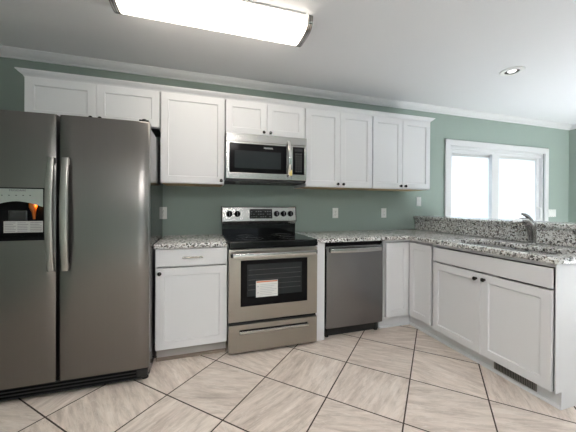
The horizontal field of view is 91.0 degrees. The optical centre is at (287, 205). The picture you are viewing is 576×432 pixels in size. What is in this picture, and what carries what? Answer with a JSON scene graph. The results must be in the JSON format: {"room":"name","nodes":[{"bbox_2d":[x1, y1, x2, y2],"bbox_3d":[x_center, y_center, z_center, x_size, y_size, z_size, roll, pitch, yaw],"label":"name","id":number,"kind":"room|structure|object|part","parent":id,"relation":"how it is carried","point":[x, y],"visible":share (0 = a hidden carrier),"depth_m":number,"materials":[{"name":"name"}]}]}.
{"room":"kitchen","nodes":[
{"label":"kitchen","id":0,"kind":"room"},
{"bbox_2d":[0,57,568,236],"bbox_3d":[1.004,-0.038,3.476,7.460,2.475,0.150,0,0,-18],"label":"wall","id":1,"kind":"structure","parent":0,"point":[191,210],"depth_m":3.27,"materials":[{"name":"green paint"}]},
{"bbox_2d":[24,76,160,136],"bbox_3d":[-1.561,-0.821,2.383,0.927,0.338,0.376,0,0,-18],"label":"upper cabinet","id":2,"kind":"object","parent":1,"relation":"attached to","point":[41,95],"visible":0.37,"depth_m":2.22,"materials":[{"name":"white paint"}]},
{"bbox_3d":[-1.735,-0.809,2.171,0.456,0.299,0.020,0,0,-18],"label":"door","id":3,"kind":"part","parent":2,"relation":"part of","materials":[{"name":"white paint"}]},
{"bbox_3d":[-1.297,-0.807,2.310,0.456,0.299,0.020,0,0,-18],"label":"door","id":4,"kind":"part","parent":2,"relation":"part of","materials":[{"name":"white paint"}]},
{"bbox_2d":[14,67,434,122],"bbox_3d":[-0.213,-0.979,2.811,3.838,0.048,0.369,0,0,-18],"label":"crown molding","id":5,"kind":"structure","parent":2,"relation":"attached to","point":[25,71],"depth_m":2.47,"materials":[{"name":"white paint"}]},
{"bbox_2d":[163,207,166,218],"bbox_3d":[-1.192,0.069,2.698,0.071,0.115,0.009,0,0,-18],"label":"wall outlet","id":6,"kind":"object","parent":1,"relation":"attached to","point":[164,208],"visible":0.41,"depth_m":2.70,"materials":[{"name":"white plastic"}]},
{"bbox_2d":[160,92,224,186],"bbox_3d":[-0.865,-0.589,2.605,0.533,0.798,0.376,0,0,-18],"label":"upper cabinet","id":7,"kind":"object","parent":1,"relation":"attached to","point":[192,127],"visible":0.9,"depth_m":2.46,"materials":[{"name":"white paint"}]},
{"bbox_2d":[224,99,304,138],"bbox_3d":[-0.245,-0.816,2.800,0.764,0.338,0.376,0,0,-18],"label":"upper cabinet","id":8,"kind":"object","parent":1,"relation":"attached to","point":[243,117],"visible":0.82,"depth_m":2.64,"materials":[{"name":"white paint"}]},
{"bbox_3d":[-0.380,-0.803,2.600,0.375,0.299,0.020,0,0,-18],"label":"door","id":9,"kind":"part","parent":8,"relation":"part of","materials":[{"name":"white paint"}]},
{"bbox_2d":[224,132,306,185],"bbox_3d":[-0.234,-0.429,2.756,0.755,0.432,0.463,0,0,-18],"label":"microwave","id":10,"kind":"object","parent":8,"relation":"attached to","point":[249,159],"visible":0.99,"depth_m":2.60,"materials":[{"name":"grey metal"}]},
{"bbox_3d":[-0.265,-0.426,2.575,0.528,0.262,0.008,0,0,-18],"label":"door glass","id":11,"kind":"part","parent":10,"relation":"part of","materials":[{"name":"black glass"}]},
{"bbox_3d":[-0.257,-0.406,2.577,0.603,0.329,0.010,0,0,-18],"label":"door","id":12,"kind":"part","parent":10,"relation":"part of","materials":[{"name":"black glass"}]},
{"bbox_3d":[0.012,-0.440,2.629,0.028,0.341,0.072,0,0,-18],"label":"handle","id":13,"kind":"part","parent":10,"relation":"part of","materials":[{"name":"silver metal"}]},
{"bbox_3d":[0.099,-0.425,2.691,0.117,0.262,0.010,0,0,-18],"label":"keypad glass","id":14,"kind":"part","parent":10,"relation":"part of","materials":[{"name":"black glass"}]},
{"bbox_3d":[0.104,-0.405,2.691,0.150,0.329,0.010,0,0,-18],"label":"control panel","id":15,"kind":"part","parent":10,"relation":"part of","materials":[{"name":"silver metal"}]},
{"bbox_3d":[-0.019,-0.802,2.714,0.375,0.299,0.020,0,0,-18],"label":"door","id":16,"kind":"part","parent":8,"relation":"part of","materials":[{"name":"white paint"}]},
{"bbox_2d":[0,45,571,129],"bbox_3d":[1.043,-1.242,3.367,7.160,0.066,0.068,0,0,-18],"label":"trim","id":17,"kind":"structure","parent":1,"relation":"attached to","point":[6,51],"depth_m":2.88,"materials":[{"name":"white wood"}]},
{"bbox_2d":[294,109,371,189],"bbox_3d":[0.483,-0.583,3.031,0.763,0.798,0.376,0,0,-18],"label":"upper cabinet","id":18,"kind":"object","parent":1,"relation":"attached to","point":[339,145],"visible":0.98,"depth_m":2.87,"materials":[{"name":"white paint"}]},
{"bbox_3d":[0.348,-0.571,2.831,0.374,0.758,0.020,0,0,-18],"label":"door","id":19,"kind":"part","parent":18,"relation":"part of","materials":[{"name":"white paint"}]},
{"bbox_3d":[0.708,-0.569,2.945,0.374,0.758,0.020,0,0,-18],"label":"door","id":20,"kind":"part","parent":18,"relation":"part of","materials":[{"name":"white paint"}]},
{"bbox_2d":[332,208,337,217],"bbox_3d":[0.543,0.083,3.247,0.071,0.115,0.009,0,0,-18],"label":"wall outlet","id":21,"kind":"object","parent":1,"relation":"attached to","point":[334,210],"visible":1,"depth_m":3.24,"materials":[{"name":"white plastic"}]},
{"bbox_2d":[381,208,385,217],"bbox_3d":[1.166,0.087,3.444,0.071,0.115,0.009,0,0,-18],"label":"wall outlet","id":22,"kind":"object","parent":1,"relation":"attached to","point":[383,210],"visible":1,"depth_m":3.44,"materials":[{"name":"white plastic"}]},
{"bbox_2d":[361,116,429,190],"bbox_3d":[1.211,-0.580,3.261,0.762,0.798,0.376,0,0,-18],"label":"upper cabinet","id":23,"kind":"object","parent":1,"relation":"attached to","point":[400,148],"visible":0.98,"depth_m":3.10,"materials":[{"name":"white paint"}]},
{"bbox_3d":[1.077,-0.568,3.061,0.374,0.758,0.020,0,0,-18],"label":"door","id":24,"kind":"part","parent":23,"relation":"part of","materials":[{"name":"white paint"}]},
{"bbox_3d":[1.436,-0.566,3.175,0.374,0.758,0.020,0,0,-18],"label":"door","id":25,"kind":"part","parent":23,"relation":"part of","materials":[{"name":"white paint"}]},
{"bbox_2d":[416,197,420,205],"bbox_3d":[1.664,-0.053,3.600,0.071,0.115,0.010,0,0,-18],"label":"light switch","id":26,"kind":"object","parent":1,"relation":"attached to","point":[418,199],"visible":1,"depth_m":3.60,"materials":[{"name":"white plastic"}]},
{"bbox_2d":[444,139,548,220],"bbox_3d":[2.990,0.167,4.090,2.000,2.080,0.168,0,0,-18],"label":"window","id":27,"kind":"structure","parent":1,"relation":"in","point":[482,180],"depth_m":4.09,"materials":[{"name":"white"}]},
{"bbox_2d":[451,156,488,217],"bbox_3d":[2.580,0.155,4.020,0.711,1.692,0.005,0,0,-18],"label":"window pane","id":28,"kind":"object","parent":27,"relation":"attached to","point":[469,174],"depth_m":4.02,"materials":[{"name":"glass"}]},
{"bbox_3d":[2.566,0.205,4.016,0.945,1.940,0.040,0,0,-18],"label":"panel","id":29,"kind":"part","parent":27,"relation":"part of","materials":[{"name":"white"}]},
{"bbox_3d":[3.376,0.209,4.218,0.982,1.940,0.040,0,0,-18],"label":"panel","id":30,"kind":"part","parent":27,"relation":"part of","materials":[{"name":"white"}]},
{"bbox_2d":[498,158,534,219],"bbox_3d":[3.412,0.159,4.229,0.783,1.692,0.005,0,0,-18],"label":"window pane","id":31,"kind":"object","parent":27,"relation":"attached to","point":[516,176],"depth_m":4.22,"materials":[{"name":"glass"}]},
{"bbox_2d":[548,209,555,216],"bbox_3d":[4.074,0.114,4.363,0.163,0.115,0.010,0,0,-18],"label":"light switch","id":32,"kind":"object","parent":1,"relation":"attached to","point":[552,212],"visible":1,"depth_m":4.36,"materials":[{"name":"white plastic"}]},
{"bbox_2d":[0,0,575,123],"bbox_3d":[1.968,-1.309,0.443,7.460,0.100,6.500,0,0,-18],"label":"ceiling","id":33,"kind":"structure","parent":0,"point":[444,53],"depth_m":2.28,"materials":[{"name":"white paint"}]},
{"bbox_2d":[109,0,312,46],"bbox_3d":[-0.460,-1.232,1.847,1.230,0.092,0.300,0,0,-18],"label":"ceiling lamp","id":34,"kind":"object","parent":33,"relation":"attached to","point":[246,18],"visible":1,"depth_m":1.81,"materials":[{"name":"white plastic"}]},
{"bbox_2d":[499,66,524,75],"bbox_3d":[2.104,-1.298,2.661,0.194,0.090,0.194,0,0,-18],"label":"recessed light","id":35,"kind":"object","parent":33,"relation":"in","point":[514,70],"visible":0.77,"depth_m":2.65,"materials":[{"name":"white plastic"}]},
{"bbox_2d":[0,324,575,431],"bbox_3d":[1.954,1.266,0.454,7.460,0.100,6.500,0,0,-18],"label":"floor","id":36,"kind":"structure","parent":0,"point":[402,378],"depth_m":1.78,"materials":[{"name":"beige tile"}]},
{"bbox_2d":[0,109,162,400],"bbox_3d":[-1.485,0.301,2.111,0.924,1.781,0.855,0,0,-18],"label":"refrigerator","id":37,"kind":"object","parent":36,"relation":"on","point":[81,197],"visible":0.99,"depth_m":1.77,"materials":[{"name":"grey metal"}]},
{"bbox_3d":[-1.619,-0.048,1.686,0.269,0.108,0.012,0,0,-18],"label":"control panel","id":38,"kind":"part","parent":37,"relation":"part of","materials":[{"name":"silver metal"}]},
{"bbox_2d":[4,222,41,231],"bbox_3d":[-1.588,0.127,1.701,0.184,0.054,0.001,0,0,-18],"label":"sticker","id":39,"kind":"object","parent":37,"relation":"attached to","point":[8,226],"depth_m":1.70,"materials":[{"name":"grey"}]},
{"bbox_3d":[-1.628,0.261,1.715,0.391,1.653,0.065,0,0,-18],"label":"freezer door","id":40,"kind":"part","parent":37,"relation":"part of","materials":[{"name":"silver metal"}]},
{"bbox_3d":[-1.435,0.052,1.710,0.040,0.697,0.064,0,0,-18],"label":"handle","id":41,"kind":"part","parent":37,"relation":"part of","materials":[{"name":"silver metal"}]},
{"bbox_3d":[-1.365,0.052,1.733,0.040,0.697,0.064,0,0,-18],"label":"handle","id":42,"kind":"part","parent":37,"relation":"part of","materials":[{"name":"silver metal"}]},
{"bbox_3d":[-1.183,0.262,1.856,0.503,1.653,0.066,0,0,-18],"label":"door","id":43,"kind":"part","parent":37,"relation":"part of","materials":[{"name":"silver metal"}]},
{"bbox_2d":[155,247,226,361],"bbox_3d":[-0.829,0.757,2.474,0.532,0.872,0.658,0,0,-18],"label":"base cabinet","id":44,"kind":"object","parent":36,"relation":"on","point":[191,283],"visible":0.95,"depth_m":2.19,"materials":[{"name":"white paint"}]},
{"bbox_2d":[154,234,226,248],"bbox_3d":[-0.834,0.303,2.478,0.536,0.036,0.647,0,0,-18],"label":"countertop","id":45,"kind":"structure","parent":44,"relation":"on","point":[203,240],"depth_m":2.27,"materials":[{"name":"stone"}]},
{"bbox_3d":[-0.762,1.185,2.253,0.528,0.020,0.020,0,0,-18],"label":"shoe moulding","id":46,"kind":"part","parent":44,"relation":"part of","materials":[{"name":"white paint"}]},
{"bbox_3d":[-0.740,0.396,2.197,0.522,0.131,0.020,0,0,-18],"label":"drawer","id":47,"kind":"part","parent":44,"relation":"part of","materials":[{"name":"white paint"}]},
{"bbox_3d":[-0.731,0.393,2.174,0.150,0.013,0.030,0,0,-18],"label":"bar pull","id":48,"kind":"part","parent":44,"relation":"part of","materials":[{"name":"silver metal"}]},
{"bbox_2d":[221,206,317,353],"bbox_3d":[-0.196,0.602,2.623,0.778,1.188,0.720,0,0,-18],"label":"range","id":49,"kind":"object","parent":36,"relation":"on","point":[272,268],"visible":0.98,"depth_m":2.35,"materials":[{"name":"grey metal"}]},
{"bbox_3d":[-0.291,0.098,2.930,0.770,0.176,0.072,0,0,-18],"label":"control panel","id":50,"kind":"part","parent":49,"relation":"part of","materials":[{"name":"silver metal"}]},
{"bbox_2d":[257,283,276,294],"bbox_3d":[-0.171,0.681,2.310,0.162,0.088,0.001,0,0,-18],"label":"sticker","id":51,"kind":"object","parent":49,"relation":"attached to","point":[262,288],"depth_m":2.31,"materials":[{"name":"grey paper"}]},
{"bbox_2d":[223,233,317,248],"bbox_3d":[-0.193,0.312,2.617,0.758,0.056,0.599,0,0,-18],"label":"cooktop","id":52,"kind":"object","parent":49,"relation":"in","point":[234,240],"depth_m":2.40,"materials":[{"name":"black glass"}]},
{"bbox_3d":[-0.113,1.062,2.355,0.754,0.220,0.034,0,0,-18],"label":"storage drawer","id":53,"kind":"part","parent":49,"relation":"part of","materials":[{"name":"silver metal"}]},
{"bbox_3d":[-0.111,0.638,2.353,0.754,0.576,0.034,0,0,-18],"label":"oven door","id":54,"kind":"part","parent":49,"relation":"part of","materials":[{"name":"silver metal"}]},
{"bbox_3d":[-0.096,0.392,2.308,0.734,0.036,0.062,0,0,-18],"label":"handle","id":55,"kind":"part","parent":49,"relation":"part of","materials":[{"name":"silver metal"}]},
{"bbox_2d":[315,243,324,340],"bbox_3d":[0.284,0.765,2.530,0.082,0.868,0.028,0,0,-18],"label":"filler panel","id":56,"kind":"object","parent":36,"relation":"on","point":[321,246],"visible":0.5,"depth_m":2.52,"materials":[{"name":"white paint"}]},
{"bbox_2d":[324,241,382,336],"bbox_3d":[0.540,0.766,2.874,0.594,0.866,0.665,0,0,-18],"label":"dishwasher","id":57,"kind":"object","parent":36,"relation":"on","point":[353,270],"visible":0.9,"depth_m":2.61,"materials":[{"name":"grey metal"}]},
{"bbox_3d":[0.633,0.401,2.583,0.534,0.037,0.057,0,0,-18],"label":"handle","id":58,"kind":"part","parent":57,"relation":"part of","materials":[{"name":"silver metal"}]},
{"bbox_2d":[378,240,437,338],"bbox_3d":[1.301,0.767,3.016,0.915,0.872,0.911,0,0,-18],"label":"base cabinet","id":59,"kind":"object","parent":36,"relation":"on","point":[407,270],"visible":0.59,"depth_m":2.75,"materials":[{"name":"white paint"}]},
{"bbox_3d":[1.068,0.716,2.770,0.262,0.716,0.020,0,0,-18],"label":"door","id":60,"kind":"part","parent":59,"relation":"part of","materials":[{"name":"white paint"}]},
{"bbox_3d":[1.122,1.194,2.671,0.369,0.019,0.358,0,0,-18],"label":"shoe moulding","id":61,"kind":"part","parent":59,"relation":"part of","materials":[{"name":"white paint"}]},
{"bbox_3d":[1.247,0.718,2.674,0.020,0.716,0.266,0,0,-18],"label":"door","id":62,"kind":"part","parent":59,"relation":"part of","materials":[{"name":"white paint"}]},
{"bbox_2d":[295,229,575,264],"bbox_3d":[1.115,0.314,2.457,1.617,0.036,1.861,0,0,-18],"label":"countertop","id":63,"kind":"structure","parent":59,"relation":"on","point":[562,254],"depth_m":2.50,"materials":[{"name":"stone"}]},
{"bbox_2d":[448,243,555,287],"bbox_3d":[1.643,0.431,2.148,0.387,0.186,0.768,0,0,-18],"label":"sink","id":64,"kind":"object","parent":63,"relation":"in","point":[481,244],"visible":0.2,"depth_m":2.13,"materials":[{"name":"silver metal"}]},
{"bbox_3d":[1.584,0.429,2.334,0.387,0.186,0.378,0,0,-18],"label":"bowl","id":65,"kind":"part","parent":64,"relation":"part of","materials":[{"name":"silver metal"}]},
{"bbox_3d":[1.702,0.432,1.962,0.387,0.186,0.378,0,0,-18],"label":"bowl","id":66,"kind":"part","parent":64,"relation":"part of","materials":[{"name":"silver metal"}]},
{"bbox_2d":[510,213,536,244],"bbox_3d":[1.795,0.177,2.159,0.257,0.248,0.062,0,0,-18],"label":"faucet","id":67,"kind":"object","parent":63,"relation":"on","point":[529,223],"visible":1,"depth_m":2.16,"materials":[{"name":"silver metal"}]},
{"bbox_3d":[1.832,0.191,2.171,0.167,0.201,0.060,0,0,-18],"label":"spout","id":68,"kind":"part","parent":67,"relation":"part of","materials":[{"name":"silver metal"}]},
{"bbox_3d":[1.847,0.132,2.175,0.142,0.157,0.048,0,0,-18],"label":"lever","id":69,"kind":"part","parent":67,"relation":"part of","materials":[{"name":"silver metal"}]},
{"bbox_2d":[433,244,575,409],"bbox_3d":[1.704,0.772,2.181,0.650,0.872,0.919,0,0,-18],"label":"base cabinet","id":70,"kind":"object","parent":36,"relation":"on","point":[527,330],"visible":0.96,"depth_m":1.89,"materials":[{"name":"white paint"}]},
{"bbox_3d":[1.362,0.798,2.310,0.020,0.596,0.442,0,0,-18],"label":"door","id":71,"kind":"part","parent":70,"relation":"part of","materials":[{"name":"white paint"}]},
{"bbox_3d":[1.431,0.428,2.096,0.020,0.119,0.888,0,0,-18],"label":"false drawer","id":72,"kind":"part","parent":70,"relation":"part of","materials":[{"name":"white paint"}]},
{"bbox_3d":[1.482,1.198,2.115,0.018,0.019,0.917,0,0,-18],"label":"shoe moulding","id":73,"kind":"part","parent":70,"relation":"part of","materials":[{"name":"white paint"}]},
{"bbox_2d":[494,362,536,391],"bbox_3d":[1.544,1.156,1.935,0.008,0.063,0.275,0,0,-18],"label":"floor register","id":74,"kind":"object","parent":70,"relation":"in","point":[511,374],"visible":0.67,"depth_m":1.92,"materials":[{"name":"grey metal"}]},
{"bbox_3d":[1.496,0.800,1.885,0.020,0.596,0.442,0,0,-18],"label":"door","id":75,"kind":"part","parent":70,"relation":"part of","materials":[{"name":"white paint"}]},
{"bbox_3d":[1.859,0.774,1.752,0.613,0.872,0.006,0,0,-18],"label":"panel","id":76,"kind":"part","parent":70,"relation":"part of","materials":[{"name":"white paint"}]},
{"bbox_2d":[568,129,575,222],"bbox_3d":[5.446,-0.007,1.550,0.150,2.475,6.200,0,0,-18],"label":"wall","id":77,"kind":"structure","parent":0,"point":[572,133],"depth_m":4.44,"materials":[{"name":"green paint"}]},
{"bbox_3d":[1.967,0.688,2.709,0.120,1.038,1.900,0,0,-18],"label":"wall","id":78,"kind":"structure","parent":0,"visible":0},
{"bbox_2d":[413,216,575,229],"bbox_3d":[2.042,0.151,2.714,0.358,0.036,1.929,0,0,-18],"label":"bar","id":79,"kind":"object","parent":78,"relation":"on","point":[545,224],"visible":0.92,"depth_m":2.62,"materials":[{"name":"stone"}]},
{"bbox_2d":[415,219,575,246],"bbox_3d":[1.897,0.234,2.704,0.019,0.129,1.861,0,0,-18],"label":"backsplash","id":80,"kind":"structure","parent":78,"relation":"attached to","point":[553,236],"depth_m":2.57,"materials":[{"name":"stone"}]}
]}

